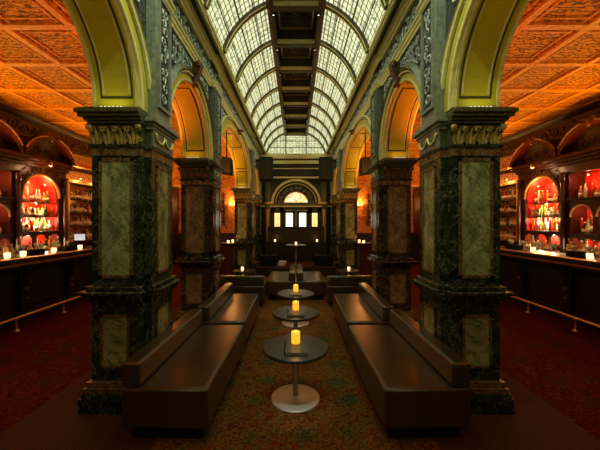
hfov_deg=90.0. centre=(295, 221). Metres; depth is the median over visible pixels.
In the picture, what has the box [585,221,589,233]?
bottle
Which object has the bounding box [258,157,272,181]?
loudspeaker
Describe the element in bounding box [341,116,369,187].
trim
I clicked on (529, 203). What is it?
shelf
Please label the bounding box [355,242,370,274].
bar counter
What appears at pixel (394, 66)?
trim
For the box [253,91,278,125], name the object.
window
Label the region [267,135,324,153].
window
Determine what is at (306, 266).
floor
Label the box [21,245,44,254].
caddy
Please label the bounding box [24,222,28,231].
bottle
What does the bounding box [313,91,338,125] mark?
window
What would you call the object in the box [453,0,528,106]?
trim
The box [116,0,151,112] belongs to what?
trim
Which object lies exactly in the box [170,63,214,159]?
trim
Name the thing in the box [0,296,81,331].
rail
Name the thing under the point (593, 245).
bottle
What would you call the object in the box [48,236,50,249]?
bottle
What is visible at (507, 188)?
mirror
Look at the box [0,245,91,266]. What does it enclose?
countertop
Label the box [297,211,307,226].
window
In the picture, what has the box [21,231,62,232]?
shelf
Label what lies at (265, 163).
grille
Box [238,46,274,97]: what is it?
window
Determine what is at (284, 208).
trim
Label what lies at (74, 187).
mirror
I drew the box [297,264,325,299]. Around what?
leather bench
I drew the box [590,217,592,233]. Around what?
bottle
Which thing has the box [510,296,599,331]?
rail
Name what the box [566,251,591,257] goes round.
tray
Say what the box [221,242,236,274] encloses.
base cabinet
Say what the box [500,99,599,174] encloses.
trim
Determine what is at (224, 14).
window
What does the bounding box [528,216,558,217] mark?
shelf
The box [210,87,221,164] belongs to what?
trim
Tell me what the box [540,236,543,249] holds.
bottle
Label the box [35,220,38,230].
bottle
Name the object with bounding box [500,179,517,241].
shelving unit
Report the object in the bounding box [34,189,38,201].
bottle
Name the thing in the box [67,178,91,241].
shelf
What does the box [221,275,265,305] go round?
leather bench
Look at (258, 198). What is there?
pier
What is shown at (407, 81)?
trim
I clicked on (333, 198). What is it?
pier
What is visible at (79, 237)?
screen
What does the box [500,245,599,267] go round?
countertop
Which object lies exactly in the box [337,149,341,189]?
trim
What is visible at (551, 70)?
ceiling
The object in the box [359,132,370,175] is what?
loudspeaker
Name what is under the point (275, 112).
window
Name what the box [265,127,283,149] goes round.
window
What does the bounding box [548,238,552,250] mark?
bottle
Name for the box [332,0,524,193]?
arches
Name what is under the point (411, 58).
trim
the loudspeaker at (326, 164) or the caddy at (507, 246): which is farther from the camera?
the loudspeaker at (326, 164)
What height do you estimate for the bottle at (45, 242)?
0.281 m
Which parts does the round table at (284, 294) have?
plate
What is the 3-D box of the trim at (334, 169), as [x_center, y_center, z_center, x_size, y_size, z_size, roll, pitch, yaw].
[1.383,-1.535,10.375,0.077,1.030,1.830,0,0,0]
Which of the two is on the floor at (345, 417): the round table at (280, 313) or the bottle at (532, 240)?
the round table at (280, 313)
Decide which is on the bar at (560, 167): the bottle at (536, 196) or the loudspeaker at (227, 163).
the bottle at (536, 196)
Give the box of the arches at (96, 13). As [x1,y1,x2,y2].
[67,0,259,193]
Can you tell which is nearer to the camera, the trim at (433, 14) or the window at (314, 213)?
the trim at (433, 14)
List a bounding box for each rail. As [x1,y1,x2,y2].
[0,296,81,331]
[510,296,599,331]
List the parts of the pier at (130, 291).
panel frame, dado panel, panel frame, marble panel, cornice, waist moulding, panel frame, panel frame, marble panel, dado panel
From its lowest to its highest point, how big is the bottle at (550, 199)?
0.210 m
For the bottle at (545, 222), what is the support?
on the bar at (560, 167)
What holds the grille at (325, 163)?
attached to the loudspeaker at (326, 164)
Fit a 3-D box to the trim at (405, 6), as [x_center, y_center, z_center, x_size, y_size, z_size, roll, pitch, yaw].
[1.351,-2.475,5.180,0.158,0.520,13.600,0,0,0]
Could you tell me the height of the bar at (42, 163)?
3.632 m
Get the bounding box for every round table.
[232,268,254,274]
[263,335,327,412]
[272,306,318,329]
[277,289,313,326]
[285,244,306,281]
[337,268,359,274]
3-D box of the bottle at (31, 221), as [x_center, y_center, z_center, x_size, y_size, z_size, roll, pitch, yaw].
[-5.671,0.051,6.435,0.057,0.298,0.057,0,0,-10]
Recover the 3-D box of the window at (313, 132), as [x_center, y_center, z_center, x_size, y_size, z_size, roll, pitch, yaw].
[0.828,-3.118,11.300,0.713,0.778,1.000,0,0,0]
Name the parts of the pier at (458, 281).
marble panel, dado panel, panel frame, panel frame, waist moulding, cornice, panel frame, marble panel, panel frame, dado panel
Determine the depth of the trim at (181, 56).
4.11 m
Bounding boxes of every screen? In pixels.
[73,233,86,247]
[268,227,323,240]
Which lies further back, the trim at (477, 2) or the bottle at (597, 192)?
the bottle at (597, 192)
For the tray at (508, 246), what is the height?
0.090 m
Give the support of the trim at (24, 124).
attached to the wall at (73, 175)
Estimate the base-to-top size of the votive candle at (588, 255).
0.085 m
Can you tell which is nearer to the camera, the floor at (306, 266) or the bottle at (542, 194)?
the bottle at (542, 194)
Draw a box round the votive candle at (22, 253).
[20,251,25,255]
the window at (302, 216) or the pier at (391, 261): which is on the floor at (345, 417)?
the pier at (391, 261)
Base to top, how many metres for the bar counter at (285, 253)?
0.708 m
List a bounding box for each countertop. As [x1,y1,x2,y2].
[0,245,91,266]
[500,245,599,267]
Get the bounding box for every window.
[207,0,265,45]
[226,10,270,75]
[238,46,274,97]
[246,72,276,113]
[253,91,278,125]
[258,106,280,135]
[261,117,282,143]
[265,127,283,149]
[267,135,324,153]
[271,207,283,226]
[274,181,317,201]
[284,211,294,226]
[285,193,306,201]
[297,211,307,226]
[308,127,326,149]
[308,207,320,226]
[309,117,330,143]
[311,106,333,135]
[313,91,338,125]
[315,72,345,113]
[317,46,353,97]
[321,10,365,75]
[326,0,384,45]
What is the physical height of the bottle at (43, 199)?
0.217 m
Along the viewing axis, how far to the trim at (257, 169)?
11.01 m
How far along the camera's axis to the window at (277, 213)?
12.00 m
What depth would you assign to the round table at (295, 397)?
2.85 m
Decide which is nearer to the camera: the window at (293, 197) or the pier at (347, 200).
the pier at (347, 200)
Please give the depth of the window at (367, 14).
4.48 m
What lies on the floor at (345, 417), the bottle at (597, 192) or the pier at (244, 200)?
the pier at (244, 200)
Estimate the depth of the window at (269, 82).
7.36 m
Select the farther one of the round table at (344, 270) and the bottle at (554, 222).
the round table at (344, 270)
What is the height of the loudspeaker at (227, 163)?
1.070 m
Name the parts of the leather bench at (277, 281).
seat, backrest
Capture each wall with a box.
[66,157,91,182]
[172,159,419,264]
[500,160,517,182]
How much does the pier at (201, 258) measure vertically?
2.717 m
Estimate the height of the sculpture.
0.334 m
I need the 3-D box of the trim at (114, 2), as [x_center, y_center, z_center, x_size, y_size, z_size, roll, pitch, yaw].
[-1.630,-1.576,0.860,0.412,1.092,3.724,0,0,0]
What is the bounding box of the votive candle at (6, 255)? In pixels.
[4,253,10,258]
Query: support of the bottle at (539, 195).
on the bar at (560, 167)
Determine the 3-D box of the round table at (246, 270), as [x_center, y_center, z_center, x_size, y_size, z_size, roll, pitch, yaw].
[-1.250,1.420,7.150,0.519,0.560,0.519,0,0,35]
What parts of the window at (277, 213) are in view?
pane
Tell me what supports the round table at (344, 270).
on the floor at (345, 417)
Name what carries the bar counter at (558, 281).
on the floor at (345, 417)
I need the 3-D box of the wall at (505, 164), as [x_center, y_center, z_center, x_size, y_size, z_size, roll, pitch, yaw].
[6.025,-0.365,5.265,0.150,4.230,13.770,0,0,0]
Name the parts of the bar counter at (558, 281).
panel, panel, edge moulding, panel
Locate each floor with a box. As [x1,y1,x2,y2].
[0,265,599,449]
[256,262,335,275]
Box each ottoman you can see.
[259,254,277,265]
[314,254,332,265]
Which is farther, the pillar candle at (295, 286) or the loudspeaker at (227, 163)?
the loudspeaker at (227, 163)
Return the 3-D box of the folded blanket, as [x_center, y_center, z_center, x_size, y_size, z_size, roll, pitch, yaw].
[-0.463,1.339,9.760,0.295,0.137,0.280,0,0,0]
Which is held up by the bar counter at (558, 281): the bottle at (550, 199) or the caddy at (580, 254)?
the caddy at (580, 254)
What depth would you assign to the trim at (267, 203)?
11.87 m
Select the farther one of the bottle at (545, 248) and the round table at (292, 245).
the round table at (292, 245)
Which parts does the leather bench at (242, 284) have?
backrest, seat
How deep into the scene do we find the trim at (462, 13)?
2.67 m
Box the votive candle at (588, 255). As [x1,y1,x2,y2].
[586,253,592,258]
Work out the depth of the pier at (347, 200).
9.05 m
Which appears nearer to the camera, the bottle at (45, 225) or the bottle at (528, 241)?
the bottle at (45, 225)
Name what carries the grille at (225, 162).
attached to the loudspeaker at (227, 163)
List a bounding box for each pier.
[73,107,179,414]
[173,158,224,321]
[231,188,255,274]
[254,194,262,267]
[329,194,337,267]
[336,188,360,274]
[367,158,418,321]
[412,107,518,414]
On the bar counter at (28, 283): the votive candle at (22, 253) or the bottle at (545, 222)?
the votive candle at (22, 253)
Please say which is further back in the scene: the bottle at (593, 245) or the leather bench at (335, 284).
the leather bench at (335, 284)
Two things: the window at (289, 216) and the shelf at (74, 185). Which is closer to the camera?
the shelf at (74, 185)
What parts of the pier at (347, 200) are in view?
marble panel, panel frame, waist moulding, cornice, panel frame, marble panel, panel frame, dado panel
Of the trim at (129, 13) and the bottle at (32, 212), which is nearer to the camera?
the trim at (129, 13)
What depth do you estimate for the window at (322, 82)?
7.36 m
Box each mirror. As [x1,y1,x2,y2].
[70,184,91,232]
[500,185,515,232]
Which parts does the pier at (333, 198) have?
cornice, panel frame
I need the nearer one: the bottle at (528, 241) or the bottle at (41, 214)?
the bottle at (41, 214)
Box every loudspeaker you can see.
[221,132,232,175]
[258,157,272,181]
[319,157,333,181]
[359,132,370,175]
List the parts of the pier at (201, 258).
panel frame, dado panel, panel frame, marble panel, cornice, waist moulding, panel frame, panel frame, marble panel, dado panel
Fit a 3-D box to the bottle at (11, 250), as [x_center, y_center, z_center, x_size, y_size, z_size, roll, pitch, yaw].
[-5.452,0.531,5.752,0.102,0.218,0.102,0,0,8]
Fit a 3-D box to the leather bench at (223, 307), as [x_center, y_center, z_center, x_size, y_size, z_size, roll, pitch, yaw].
[-0.965,1.393,4.630,0.610,0.615,1.520,0,0,0]
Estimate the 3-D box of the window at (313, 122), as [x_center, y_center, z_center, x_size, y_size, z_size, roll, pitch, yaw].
[0.828,-3.118,10.300,0.713,0.778,1.000,0,0,0]
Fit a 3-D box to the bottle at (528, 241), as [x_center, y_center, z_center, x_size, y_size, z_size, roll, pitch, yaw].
[5.460,0.499,7.034,0.082,0.282,0.082,0,0,44]
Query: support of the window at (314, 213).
in the wall at (363, 182)
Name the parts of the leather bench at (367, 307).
backrest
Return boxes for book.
[284,341,307,354]
[287,309,304,316]
[289,291,302,295]
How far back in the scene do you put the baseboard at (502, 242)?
8.44 m
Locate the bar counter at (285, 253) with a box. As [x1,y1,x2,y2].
[264,241,327,261]
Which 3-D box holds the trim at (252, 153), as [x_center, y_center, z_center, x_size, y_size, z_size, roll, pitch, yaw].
[-1.367,-1.595,9.350,0.126,1.270,0.330,0,0,0]
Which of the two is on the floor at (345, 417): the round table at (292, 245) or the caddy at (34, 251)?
the round table at (292, 245)
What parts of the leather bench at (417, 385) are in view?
backrest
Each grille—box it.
[221,158,229,172]
[260,158,271,178]
[320,158,331,178]
[362,158,370,172]
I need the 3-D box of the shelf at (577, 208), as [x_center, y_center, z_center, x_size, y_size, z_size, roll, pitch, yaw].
[5.705,-0.105,5.570,0.430,0.730,1.060,0,0,0]
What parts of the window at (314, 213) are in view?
pane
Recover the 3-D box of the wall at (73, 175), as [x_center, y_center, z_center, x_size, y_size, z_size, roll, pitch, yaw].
[-6.025,-0.365,5.265,0.150,4.230,13.770,0,0,0]
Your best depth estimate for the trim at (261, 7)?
5.80 m
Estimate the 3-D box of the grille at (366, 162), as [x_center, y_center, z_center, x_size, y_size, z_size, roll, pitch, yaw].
[1.630,-1.310,6.926,0.200,0.360,0.012,0,0,0]
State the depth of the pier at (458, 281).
2.72 m
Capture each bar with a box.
[0,119,74,253]
[509,115,599,252]
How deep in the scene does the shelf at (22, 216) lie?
6.67 m
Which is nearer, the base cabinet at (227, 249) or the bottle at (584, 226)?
the bottle at (584, 226)
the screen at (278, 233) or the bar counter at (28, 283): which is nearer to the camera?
the bar counter at (28, 283)
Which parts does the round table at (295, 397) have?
plate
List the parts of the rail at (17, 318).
post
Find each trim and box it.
[0,103,91,174]
[63,0,138,106]
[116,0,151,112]
[127,0,259,157]
[146,0,171,125]
[164,0,262,158]
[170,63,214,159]
[173,80,207,157]
[203,0,388,152]
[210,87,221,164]
[222,116,250,187]
[250,149,254,189]
[255,162,259,194]
[260,154,331,253]
[271,205,320,226]
[329,0,427,158]
[332,0,464,157]
[332,162,336,194]
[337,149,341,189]
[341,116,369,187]
[370,87,381,164]
[377,63,421,159]
[384,80,418,157]
[388,60,401,87]
[420,0,445,125]
[440,0,475,112]
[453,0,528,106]
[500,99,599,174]
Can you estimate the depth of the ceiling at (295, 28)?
6.40 m
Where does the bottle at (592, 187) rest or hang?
on the bar at (560, 167)
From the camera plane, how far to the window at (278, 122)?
10.40 m
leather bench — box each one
[122,309,243,438]
[198,283,258,343]
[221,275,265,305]
[266,264,294,299]
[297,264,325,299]
[326,275,370,305]
[333,283,393,343]
[348,309,469,438]
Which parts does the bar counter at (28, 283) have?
panel, edge moulding, panel, panel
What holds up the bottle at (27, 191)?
on the bar at (42, 163)
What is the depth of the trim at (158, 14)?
2.89 m
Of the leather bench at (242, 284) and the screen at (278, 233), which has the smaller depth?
the leather bench at (242, 284)
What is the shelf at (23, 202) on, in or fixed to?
attached to the bar at (42, 163)
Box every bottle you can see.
[2,242,8,256]
[9,244,14,254]
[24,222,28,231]
[26,187,29,200]
[30,188,33,200]
[30,207,34,215]
[30,217,32,230]
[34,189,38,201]
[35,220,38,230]
[39,208,43,216]
[39,221,43,230]
[41,193,45,201]
[44,204,46,216]
[44,222,47,230]
[44,238,47,250]
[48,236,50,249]
[527,237,530,248]
[531,235,534,246]
[534,192,537,202]
[538,190,540,202]
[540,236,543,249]
[541,190,543,202]
[543,240,547,250]
[544,218,546,230]
[548,193,552,201]
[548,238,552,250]
[553,193,556,201]
[553,218,555,230]
[567,241,572,250]
[578,186,582,197]
[578,240,583,251]
[580,218,583,233]
[582,222,585,233]
[583,184,587,196]
[584,239,588,251]
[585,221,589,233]
[590,183,593,196]
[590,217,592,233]
[591,240,596,256]
[594,186,599,195]
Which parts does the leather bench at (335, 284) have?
seat, backrest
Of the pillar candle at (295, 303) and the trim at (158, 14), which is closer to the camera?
the trim at (158, 14)
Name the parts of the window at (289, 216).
glass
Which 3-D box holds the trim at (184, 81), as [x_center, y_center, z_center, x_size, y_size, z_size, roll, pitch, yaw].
[-1.630,-1.444,4.085,0.412,0.837,1.494,0,0,0]
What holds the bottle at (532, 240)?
on the bar at (560, 167)
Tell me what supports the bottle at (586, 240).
on the bar at (560, 167)
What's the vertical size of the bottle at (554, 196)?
0.201 m
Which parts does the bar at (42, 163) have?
arch moulding, post, cornice, arch moulding, post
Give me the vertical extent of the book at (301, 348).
0.024 m
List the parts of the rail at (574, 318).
post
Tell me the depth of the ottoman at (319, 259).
9.50 m
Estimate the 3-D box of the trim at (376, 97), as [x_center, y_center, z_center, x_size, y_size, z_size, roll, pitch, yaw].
[1.367,-1.595,5.125,0.126,1.270,0.330,0,0,0]
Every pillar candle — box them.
[291,330,299,343]
[293,284,297,291]
[293,301,298,310]
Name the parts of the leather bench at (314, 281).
backrest, seat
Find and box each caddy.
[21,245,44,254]
[58,242,76,250]
[505,241,522,249]
[566,246,591,257]
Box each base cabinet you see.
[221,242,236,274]
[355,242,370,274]
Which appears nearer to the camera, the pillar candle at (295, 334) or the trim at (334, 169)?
the pillar candle at (295, 334)
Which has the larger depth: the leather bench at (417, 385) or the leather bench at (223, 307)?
the leather bench at (223, 307)
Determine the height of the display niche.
0.530 m
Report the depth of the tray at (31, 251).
5.30 m
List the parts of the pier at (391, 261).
panel frame, panel frame, marble panel, dado panel, waist moulding, cornice, panel frame, marble panel, dado panel, panel frame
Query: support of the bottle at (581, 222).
in the bar at (560, 167)
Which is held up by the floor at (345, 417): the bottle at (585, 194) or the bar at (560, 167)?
the bar at (560, 167)
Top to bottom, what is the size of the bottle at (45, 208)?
0.278 m
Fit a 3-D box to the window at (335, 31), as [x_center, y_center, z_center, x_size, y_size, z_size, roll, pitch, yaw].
[0.828,-3.118,5.300,0.713,0.778,1.000,0,0,0]
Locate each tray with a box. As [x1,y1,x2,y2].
[21,249,44,254]
[58,245,76,250]
[505,244,522,249]
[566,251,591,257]
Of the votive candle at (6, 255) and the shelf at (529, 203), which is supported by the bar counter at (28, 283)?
the votive candle at (6, 255)
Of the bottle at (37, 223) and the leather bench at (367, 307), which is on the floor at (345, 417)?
the leather bench at (367, 307)
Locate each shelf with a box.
[0,197,13,235]
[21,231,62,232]
[22,201,55,203]
[22,216,55,217]
[67,178,91,241]
[221,193,224,225]
[367,193,370,225]
[521,230,559,232]
[528,201,558,204]
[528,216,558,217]
[566,196,599,235]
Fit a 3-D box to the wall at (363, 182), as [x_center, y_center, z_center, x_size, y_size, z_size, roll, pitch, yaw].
[0.000,-0.500,12.025,11.900,4.400,0.190,0,0,0]
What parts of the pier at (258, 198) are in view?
panel frame, cornice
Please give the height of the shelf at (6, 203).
0.730 m
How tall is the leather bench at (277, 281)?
0.605 m
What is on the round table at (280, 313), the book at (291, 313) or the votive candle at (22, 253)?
the book at (291, 313)
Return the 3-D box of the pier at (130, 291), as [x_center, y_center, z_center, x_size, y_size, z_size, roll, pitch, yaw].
[-1.610,0.342,3.030,0.680,2.717,0.820,0,0,0]
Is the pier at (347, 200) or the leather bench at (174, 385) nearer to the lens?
the leather bench at (174, 385)
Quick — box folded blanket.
[277,261,285,265]
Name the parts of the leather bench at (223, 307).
backrest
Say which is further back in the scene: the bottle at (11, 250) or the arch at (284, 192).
the arch at (284, 192)
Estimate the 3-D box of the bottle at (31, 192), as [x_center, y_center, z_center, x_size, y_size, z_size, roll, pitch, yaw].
[-5.723,-0.583,6.497,0.073,0.285,0.073,0,0,-45]
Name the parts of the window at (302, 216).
glass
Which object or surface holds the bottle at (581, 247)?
on the bar at (560, 167)
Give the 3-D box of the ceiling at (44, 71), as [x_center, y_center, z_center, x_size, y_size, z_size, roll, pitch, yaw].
[-3.895,-2.410,5.265,4.110,0.140,13.770,0,0,0]
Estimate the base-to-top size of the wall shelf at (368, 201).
1.300 m
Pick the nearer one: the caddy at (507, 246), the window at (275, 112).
the caddy at (507, 246)
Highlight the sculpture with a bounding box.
[190,60,203,87]
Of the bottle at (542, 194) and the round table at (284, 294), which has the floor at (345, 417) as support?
the round table at (284, 294)
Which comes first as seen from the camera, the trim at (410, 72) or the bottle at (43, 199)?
the trim at (410, 72)
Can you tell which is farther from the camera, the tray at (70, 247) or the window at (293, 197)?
the window at (293, 197)
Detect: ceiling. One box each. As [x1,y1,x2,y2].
[0,0,231,162]
[266,0,325,135]
[360,0,599,162]
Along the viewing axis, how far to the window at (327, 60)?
6.34 m
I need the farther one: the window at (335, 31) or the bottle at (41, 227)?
the bottle at (41, 227)
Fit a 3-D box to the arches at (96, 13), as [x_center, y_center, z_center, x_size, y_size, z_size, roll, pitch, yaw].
[-1.630,-1.840,5.040,0.420,1.640,13.320,0,0,0]
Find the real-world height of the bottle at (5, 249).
0.246 m
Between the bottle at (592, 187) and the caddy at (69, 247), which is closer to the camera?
the bottle at (592, 187)
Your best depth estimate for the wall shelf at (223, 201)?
11.82 m
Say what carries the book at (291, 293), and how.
on the round table at (284, 294)
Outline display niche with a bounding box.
[585,170,599,196]
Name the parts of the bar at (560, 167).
post, arch moulding, cornice, post, arch moulding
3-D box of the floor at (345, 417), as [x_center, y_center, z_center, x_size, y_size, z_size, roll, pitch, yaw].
[0.000,1.725,5.190,11.900,0.050,13.620,0,0,0]
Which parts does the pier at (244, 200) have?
panel frame, dado panel, panel frame, marble panel, cornice, waist moulding, panel frame, marble panel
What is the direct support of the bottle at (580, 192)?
on the bar at (560, 167)
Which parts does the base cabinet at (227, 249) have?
door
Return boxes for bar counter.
[0,245,91,329]
[264,241,327,261]
[500,245,599,332]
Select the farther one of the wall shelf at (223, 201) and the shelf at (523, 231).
the wall shelf at (223, 201)

